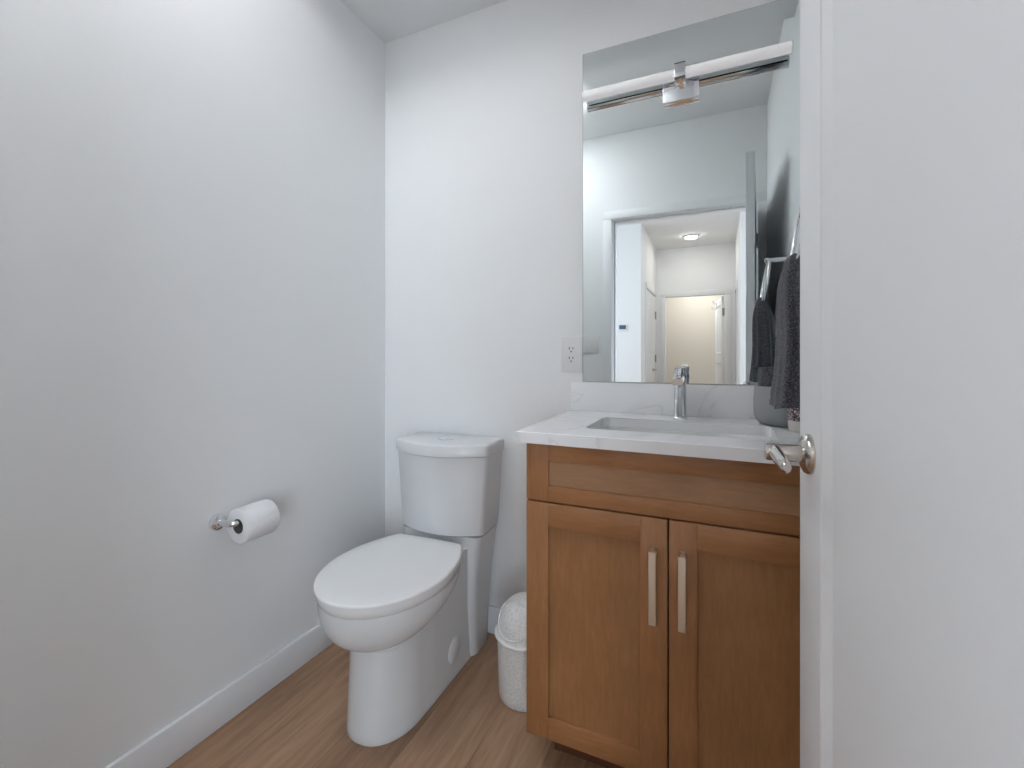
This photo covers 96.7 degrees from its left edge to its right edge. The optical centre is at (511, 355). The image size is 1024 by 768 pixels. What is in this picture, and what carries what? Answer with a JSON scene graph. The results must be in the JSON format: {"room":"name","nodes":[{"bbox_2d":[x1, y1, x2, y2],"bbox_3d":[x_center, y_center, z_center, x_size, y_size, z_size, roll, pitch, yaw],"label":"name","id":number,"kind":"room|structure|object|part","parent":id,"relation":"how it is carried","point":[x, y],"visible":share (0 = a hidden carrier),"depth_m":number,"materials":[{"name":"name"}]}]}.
{"room":"bathroom","nodes":[
{"label":"bathroom","id":0,"kind":"room"},
{"bbox_2d":[0,0,384,767],"bbox_3d":[-0.969,-0.380,1.198,0.120,2.900,1.770,0,0,24],"label":"wall","id":1,"kind":"structure","parent":0,"point":[192,192],"depth_m":1.20,"materials":[{"name":"white paint"}]},
{"bbox_2d":[105,623,332,767],"bbox_3d":[-0.884,1.019,1.225,0.013,0.102,1.648,0,0,24],"label":"baseboard","id":2,"kind":"structure","parent":1,"relation":"attached to","point":[163,748],"depth_m":1.31,"materials":[{"name":"white paint"}]},
{"bbox_2d":[208,513,241,530],"bbox_3d":[-0.797,0.478,1.343,0.076,0.047,0.148,0,0,24],"label":"toilet paper holder","id":3,"kind":"object","parent":1,"relation":"attached to","point":[217,521],"visible":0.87,"depth_m":1.29,"materials":[{"name":"silver metal"}]},
{"bbox_3d":[-0.788,0.478,1.347,0.064,0.019,0.134,0,0,24],"label":"arm","id":4,"kind":"part","parent":3,"relation":"part of","materials":[{"name":"silver metal"}]},
{"bbox_2d":[227,499,279,543],"bbox_3d":[-0.763,0.487,1.345,0.102,0.102,0.100,0,0,24],"label":"toilet paper roll","id":5,"kind":"object","parent":3,"relation":"hanging from","point":[260,518],"visible":0.91,"depth_m":1.31,"materials":[{"name":"white paper"}]},
{"bbox_2d":[167,632,604,767],"bbox_3d":[-0.959,1.100,-2.134,5.600,0.060,8.120,0,0,24],"label":"floor","id":6,"kind":"structure","parent":0,"point":[301,722],"depth_m":1.29,"materials":[{"name":"brown wood"}]},
{"bbox_2d":[313,432,503,746],"bbox_3d":[-0.330,0.686,1.483,0.393,0.768,0.690,0,0,22],"label":"toilet","id":7,"kind":"object","parent":6,"relation":"on","point":[409,609],"visible":1,"depth_m":1.41,"materials":[{"name":"white ceramic"}]},
{"bbox_3d":[-0.371,0.651,1.376,0.385,0.040,0.458,0,0,22],"label":"seat lid","id":8,"kind":"part","parent":7,"relation":"part of","materials":[{"name":"white plastic"}]},
{"bbox_3d":[-0.246,0.494,1.693,0.374,0.282,0.224,0,0,22],"label":"tank","id":9,"kind":"part","parent":7,"relation":"part of","materials":[{"name":"white ceramic"}]},
{"bbox_3d":[-0.247,0.330,1.692,0.388,0.044,0.236,0,0,22],"label":"tank lid","id":10,"kind":"part","parent":7,"relation":"part of","materials":[{"name":"white ceramic"}]},
{"bbox_2d":[494,592,526,711],"bbox_3d":[0.042,0.915,1.445,0.197,0.310,0.197,0,0,24],"label":"waste bin","id":11,"kind":"object","parent":6,"relation":"on","point":[510,632],"visible":0.58,"depth_m":1.38,"materials":[{"name":"white plastic"}]},
{"bbox_3d":[0.042,0.820,1.445,0.185,0.120,0.185,0,0,24],"label":"lid","id":12,"kind":"part","parent":11,"relation":"part of","materials":[{"name":"white plastic"}]},
{"bbox_2d":[527,443,799,767],"bbox_3d":[0.455,0.646,1.244,0.714,0.848,0.515,0,0,24],"label":"vanity cabinet","id":13,"kind":"object","parent":6,"relation":"on","point":[663,591],"visible":0.78,"depth_m":1.05,"materials":[{"name":"brown wood"}]},
{"bbox_3d":[0.201,0.677,1.123,0.349,0.604,0.020,0,0,24],"label":"door","id":14,"kind":"part","parent":13,"relation":"part of","materials":[{"name":"brown wood"}]},
{"bbox_3d":[0.322,0.525,1.040,0.018,0.166,0.033,0,0,24],"label":"handle","id":15,"kind":"part","parent":13,"relation":"part of","materials":[{"name":"silver metal"}]},
{"bbox_2d":[515,382,799,465],"bbox_3d":[0.458,0.157,1.248,0.756,0.130,0.508,0,0,24],"label":"countertop","id":16,"kind":"structure","parent":13,"relation":"on","point":[725,409],"depth_m":1.36,"materials":[{"name":"white stone"}]},
{"bbox_2d":[672,366,687,418],"bbox_3d":[0.500,0.111,1.363,0.043,0.164,0.140,0,0,24],"label":"faucet","id":17,"kind":"object","parent":16,"relation":"on","point":[679,381],"visible":1,"depth_m":1.39,"materials":[{"name":"silver metal"}]},
{"bbox_3d":[0.495,0.074,1.351,0.030,0.034,0.113,0,0,24],"label":"spout","id":18,"kind":"part","parent":17,"relation":"part of","materials":[{"name":"silver metal"}]},
{"bbox_3d":[0.511,0.042,1.388,0.037,0.026,0.080,0,0,24],"label":"lever","id":19,"kind":"part","parent":17,"relation":"part of","materials":[{"name":"silver metal"}]},
{"bbox_2d":[601,426,772,440],"bbox_3d":[0.452,0.282,1.235,0.494,0.119,0.280,0,0,24],"label":"sink basin","id":20,"kind":"object","parent":16,"relation":"in","point":[605,427],"visible":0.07,"depth_m":1.34,"materials":[{"name":"white ceramic"}]},
{"bbox_2d":[753,385,787,426],"bbox_3d":[0.757,0.139,1.276,0.143,0.109,0.143,0,0,24],"label":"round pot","id":21,"kind":"object","parent":16,"relation":"on","point":[765,413],"visible":0.49,"depth_m":1.24,"materials":[{"name":"grey ceramic"}]},
{"bbox_2d":[758,367,773,386],"bbox_3d":[0.724,0.100,1.276,0.060,0.137,0.054,0,0,-25],"label":"washcloth","id":22,"kind":"object","parent":21,"relation":"in","point":[765,374],"visible":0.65,"depth_m":1.26,"materials":[{"name":"grey fabric"}]},
{"bbox_2d":[788,408,799,432],"bbox_3d":[0.746,0.157,1.165,0.069,0.072,0.069,0,0,24],"label":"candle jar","id":23,"kind":"object","parent":16,"relation":"on","point":[793,413],"visible":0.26,"depth_m":1.15,"materials":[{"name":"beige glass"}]},
{"bbox_3d":[0.367,0.299,1.049,0.714,0.146,0.020,0,0,24],"label":"drawer","id":24,"kind":"part","parent":13,"relation":"part of","materials":[{"name":"brown wood"}]},
{"bbox_3d":[0.380,0.525,1.014,0.018,0.166,0.033,0,0,24],"label":"handle","id":25,"kind":"part","parent":13,"relation":"part of","materials":[{"name":"silver metal"}]},
{"bbox_3d":[0.528,0.677,0.976,0.361,0.604,0.020,0,0,24],"label":"door","id":26,"kind":"part","parent":13,"relation":"part of","materials":[{"name":"brown wood"}]},
{"bbox_2d":[340,0,505,42],"bbox_3d":[0.063,-1.460,1.397,1.600,0.199,0.560,0,0,24],"label":"ceiling","id":27,"kind":"structure","parent":0,"point":[390,20],"depth_m":1.80,"materials":[{"name":"white paint"}]},
{"bbox_2d":[385,0,777,607],"bbox_3d":[0.203,-0.380,1.707,1.840,2.900,0.120,0,0,24],"label":"wall","id":28,"kind":"structure","parent":0,"point":[484,107],"depth_m":1.76,"materials":[{"name":"white paint"}]},
{"bbox_2d":[488,605,500,633],"bbox_3d":[-0.156,1.019,1.795,0.846,0.102,0.013,0,0,24],"label":"baseboard","id":29,"kind":"structure","parent":28,"relation":"attached to","point":[493,612],"depth_m":1.75,"materials":[{"name":"white paint"}]},
{"bbox_2d":[561,337,581,371],"bbox_3d":[0.213,-0.006,1.632,0.076,0.126,0.009,0,0,24],"label":"power outlet","id":30,"kind":"object","parent":28,"relation":"attached to","point":[571,347],"visible":1,"depth_m":1.63,"materials":[{"name":"white plastic"}]},
{"bbox_2d":[567,345,575,363],"bbox_3d":[0.212,-0.006,1.629,0.034,0.068,0.004,0,0,24],"label":"receptacle","id":31,"kind":"object","parent":30,"relation":"attached to","point":[571,349],"depth_m":1.63,"materials":[{"name":"white plastic"}]},
{"bbox_2d":[571,382,756,419],"bbox_3d":[0.559,0.142,1.470,0.754,0.102,0.020,0,0,24],"label":"backsplash","id":32,"kind":"structure","parent":28,"relation":"attached to","point":[715,401],"depth_m":1.49,"materials":[{"name":"white stone"}]},
{"bbox_2d":[583,0,799,384],"bbox_3d":[0.553,-0.489,1.481,0.661,1.159,0.005,0,0,24],"label":"wall mirror","id":33,"kind":"object","parent":28,"relation":"attached to","point":[691,208],"visible":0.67,"depth_m":1.46,"materials":[{"name":"grey mirror"}]},
{"bbox_2d":[581,40,792,105],"bbox_3d":[0.532,-0.878,1.455,0.625,0.110,0.059,0,0,24],"label":"vanity light","id":34,"kind":"object","parent":33,"relation":"attached to","point":[680,83],"visible":1,"depth_m":1.45,"materials":[{"name":"silver metal"}]},
{"bbox_3d":[0.546,-0.878,1.470,0.110,0.110,0.020,0,0,24],"label":"plate","id":35,"kind":"part","parent":34,"relation":"part of","materials":[{"name":"silver metal"}]},
{"bbox_3d":[-0.523,-0.380,0.093,1.600,2.900,0.120,0,0,24],"label":"wall","id":36,"kind":"structure","parent":0,"visible":0},
{"bbox_2d":[764,0,1023,767],"bbox_3d":[0.320,0.071,0.287,0.152,1.982,0.932,0,0,20],"label":"door","id":37,"kind":"structure","parent":36,"relation":"in","point":[909,452],"depth_m":0.40,"materials":[{"name":"white paint"}]},
{"bbox_3d":[0.401,0.144,0.653,0.058,0.059,0.112,0,0,20],"label":"handle","id":38,"kind":"part","parent":37,"relation":"part of","materials":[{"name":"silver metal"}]},
{"bbox_3d":[0.600,-0.380,0.492,0.120,2.900,1.770,0,0,24],"label":"wall","id":39,"kind":"structure","parent":0,"visible":0},
{"bbox_2d":[790,207,799,261],"bbox_3d":[0.679,-0.290,0.978,0.133,0.195,0.174,0,0,24],"label":"towel ring","id":40,"kind":"object","parent":39,"relation":"attached to","point":[797,225],"visible":0.27,"depth_m":1.06,"materials":[{"name":"silver metal"}]},
{"bbox_2d":[769,253,799,408],"bbox_3d":[0.629,-0.054,1.002,0.104,0.339,0.155,0,0,24],"label":"hand towel","id":41,"kind":"object","parent":40,"relation":"hanging from","point":[785,387],"visible":0.59,"depth_m":0.96,"materials":[{"name":"grey fabric"}]}
]}

